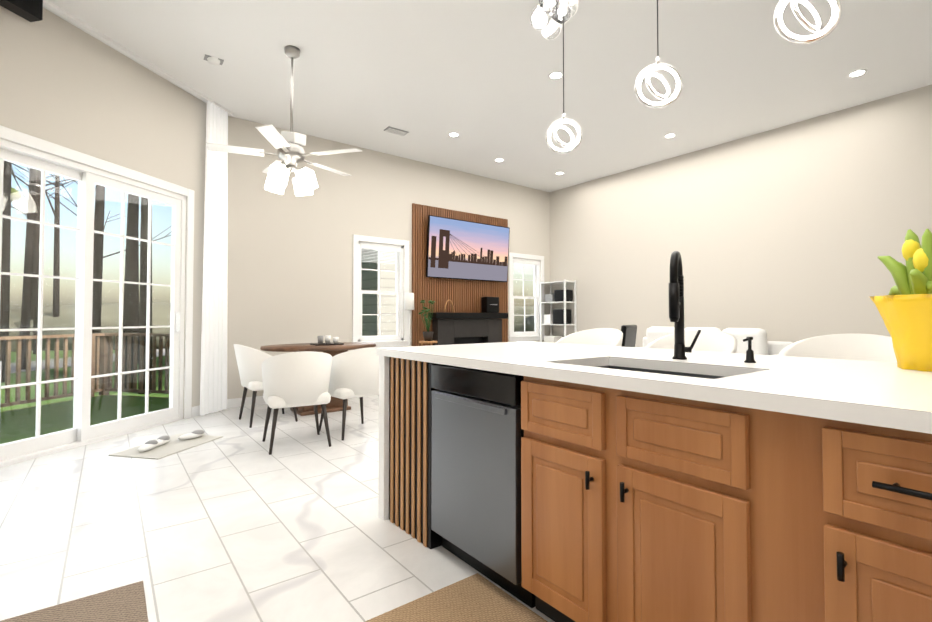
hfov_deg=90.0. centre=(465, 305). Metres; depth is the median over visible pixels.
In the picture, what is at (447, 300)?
decor
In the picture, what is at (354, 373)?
dining chair
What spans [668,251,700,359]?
faucet
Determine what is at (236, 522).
floor
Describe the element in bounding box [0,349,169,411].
ground
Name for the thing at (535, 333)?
window
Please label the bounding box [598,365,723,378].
sink
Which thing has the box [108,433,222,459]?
doormat
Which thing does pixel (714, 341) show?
bar stool
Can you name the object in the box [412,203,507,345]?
panel
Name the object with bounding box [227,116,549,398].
wall
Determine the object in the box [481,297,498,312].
decor
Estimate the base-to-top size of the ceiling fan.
1.332 m
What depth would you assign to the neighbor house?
10.55 m
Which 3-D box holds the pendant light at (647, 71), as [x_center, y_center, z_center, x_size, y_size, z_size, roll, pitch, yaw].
[0.911,-1.684,2.223,0.155,1.498,0.167,1,-2,-37]
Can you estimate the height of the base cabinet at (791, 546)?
0.900 m
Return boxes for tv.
[426,215,509,281]
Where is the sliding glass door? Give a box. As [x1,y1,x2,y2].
[0,125,194,466]
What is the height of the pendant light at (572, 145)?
1.498 m
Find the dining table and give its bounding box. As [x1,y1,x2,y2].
[260,335,375,415]
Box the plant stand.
[419,300,436,345]
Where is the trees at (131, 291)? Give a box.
[0,161,171,393]
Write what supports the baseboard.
attached to the wall at (64, 83)
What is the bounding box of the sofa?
[638,326,792,355]
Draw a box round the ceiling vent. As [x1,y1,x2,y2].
[384,126,408,135]
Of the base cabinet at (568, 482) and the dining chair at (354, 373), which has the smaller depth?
the base cabinet at (568, 482)
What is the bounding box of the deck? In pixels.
[0,333,169,443]
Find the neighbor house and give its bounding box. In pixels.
[361,249,396,335]
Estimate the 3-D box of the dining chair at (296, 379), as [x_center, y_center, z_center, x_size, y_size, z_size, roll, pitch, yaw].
[-1.476,0.797,4.074,0.580,0.832,0.620,1,-2,-37]
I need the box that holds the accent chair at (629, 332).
[621,325,636,346]
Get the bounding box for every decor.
[444,300,453,312]
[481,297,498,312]
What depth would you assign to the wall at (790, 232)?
6.24 m
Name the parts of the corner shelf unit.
shelf items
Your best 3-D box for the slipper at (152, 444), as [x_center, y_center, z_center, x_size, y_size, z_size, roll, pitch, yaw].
[-2.649,1.166,3.950,0.102,0.067,0.382,0,-1,2]
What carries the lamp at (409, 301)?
on the floor
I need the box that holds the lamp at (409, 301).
[405,293,413,345]
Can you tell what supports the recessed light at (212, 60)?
in the ceiling
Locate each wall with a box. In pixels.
[0,6,206,418]
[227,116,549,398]
[550,85,931,346]
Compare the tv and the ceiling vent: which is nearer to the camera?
the ceiling vent
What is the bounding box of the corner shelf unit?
[540,279,576,342]
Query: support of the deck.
on the ground
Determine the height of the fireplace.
1.185 m
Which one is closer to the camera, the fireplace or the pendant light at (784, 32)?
the pendant light at (784, 32)
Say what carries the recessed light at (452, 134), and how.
in the ceiling
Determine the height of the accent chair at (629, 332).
1.040 m
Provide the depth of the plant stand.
7.06 m
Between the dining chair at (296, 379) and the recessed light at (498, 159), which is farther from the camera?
the recessed light at (498, 159)
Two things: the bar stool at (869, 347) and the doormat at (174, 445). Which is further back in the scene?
the doormat at (174, 445)
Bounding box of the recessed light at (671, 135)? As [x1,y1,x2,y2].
[663,133,676,137]
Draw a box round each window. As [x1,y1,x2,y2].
[352,234,410,346]
[508,252,545,340]
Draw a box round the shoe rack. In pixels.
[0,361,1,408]
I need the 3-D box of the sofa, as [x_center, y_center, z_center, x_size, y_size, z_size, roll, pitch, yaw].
[3.188,0.781,6.427,0.900,0.971,2.050,1,-2,-37]
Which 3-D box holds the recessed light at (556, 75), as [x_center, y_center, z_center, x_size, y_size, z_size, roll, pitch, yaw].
[0.927,-2.371,4.798,0.168,0.004,0.168,0,-1,8]
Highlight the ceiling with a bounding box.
[43,0,931,191]
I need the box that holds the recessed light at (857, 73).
[847,69,867,77]
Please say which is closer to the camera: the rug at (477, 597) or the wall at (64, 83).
the rug at (477, 597)
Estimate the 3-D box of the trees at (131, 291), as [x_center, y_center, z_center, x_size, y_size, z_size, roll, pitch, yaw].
[-9.027,-7.341,20.502,25.668,19.084,30.183,1,-2,-37]
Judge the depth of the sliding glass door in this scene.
4.12 m
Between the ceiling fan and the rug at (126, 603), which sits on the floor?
the rug at (126, 603)
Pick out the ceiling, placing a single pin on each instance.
(428, 75)
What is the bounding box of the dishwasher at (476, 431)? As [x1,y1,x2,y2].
[431,363,535,607]
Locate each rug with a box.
[0,581,147,621]
[365,573,547,621]
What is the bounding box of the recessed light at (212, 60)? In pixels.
[204,54,223,64]
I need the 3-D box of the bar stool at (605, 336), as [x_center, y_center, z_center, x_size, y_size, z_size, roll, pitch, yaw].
[0.866,0.680,3.393,0.540,1.031,0.540,1,-2,-37]
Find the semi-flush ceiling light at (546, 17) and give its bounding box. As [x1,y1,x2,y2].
[530,0,577,39]
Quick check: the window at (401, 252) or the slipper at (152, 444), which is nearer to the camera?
the slipper at (152, 444)
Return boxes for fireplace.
[429,312,507,344]
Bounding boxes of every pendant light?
[546,0,581,153]
[634,0,682,107]
[774,0,841,43]
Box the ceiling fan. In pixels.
[206,45,361,195]
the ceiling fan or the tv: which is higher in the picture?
the ceiling fan
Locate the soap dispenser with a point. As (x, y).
(749, 353)
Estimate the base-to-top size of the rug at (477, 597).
0.008 m
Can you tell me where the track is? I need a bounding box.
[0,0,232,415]
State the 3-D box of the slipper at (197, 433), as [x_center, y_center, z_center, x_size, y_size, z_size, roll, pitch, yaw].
[-2.497,1.173,4.244,0.100,0.067,0.239,-1,-2,41]
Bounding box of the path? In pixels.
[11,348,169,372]
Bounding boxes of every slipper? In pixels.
[137,435,170,451]
[178,430,204,439]
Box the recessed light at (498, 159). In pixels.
[494,158,504,161]
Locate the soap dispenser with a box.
[743,337,755,362]
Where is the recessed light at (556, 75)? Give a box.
[548,71,562,79]
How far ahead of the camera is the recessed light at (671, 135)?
6.38 m
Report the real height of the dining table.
0.890 m
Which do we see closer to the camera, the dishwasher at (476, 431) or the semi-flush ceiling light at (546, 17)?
the dishwasher at (476, 431)
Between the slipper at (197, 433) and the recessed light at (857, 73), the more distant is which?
the recessed light at (857, 73)
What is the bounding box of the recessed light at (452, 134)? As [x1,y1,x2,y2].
[448,132,459,136]
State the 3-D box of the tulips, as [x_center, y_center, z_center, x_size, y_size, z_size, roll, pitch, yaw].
[1.545,-0.026,1.537,0.315,0.473,0.312,1,-2,-37]
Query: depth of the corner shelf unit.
8.72 m
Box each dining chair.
[234,344,297,427]
[262,351,331,454]
[319,347,378,439]
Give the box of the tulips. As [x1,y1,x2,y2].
[869,229,931,371]
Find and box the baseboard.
[191,396,266,416]
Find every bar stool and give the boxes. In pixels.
[556,328,622,345]
[645,330,737,352]
[778,334,896,361]
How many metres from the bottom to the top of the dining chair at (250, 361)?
0.832 m
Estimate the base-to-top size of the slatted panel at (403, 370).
0.900 m
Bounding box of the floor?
[0,395,553,621]
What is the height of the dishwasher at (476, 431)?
0.892 m

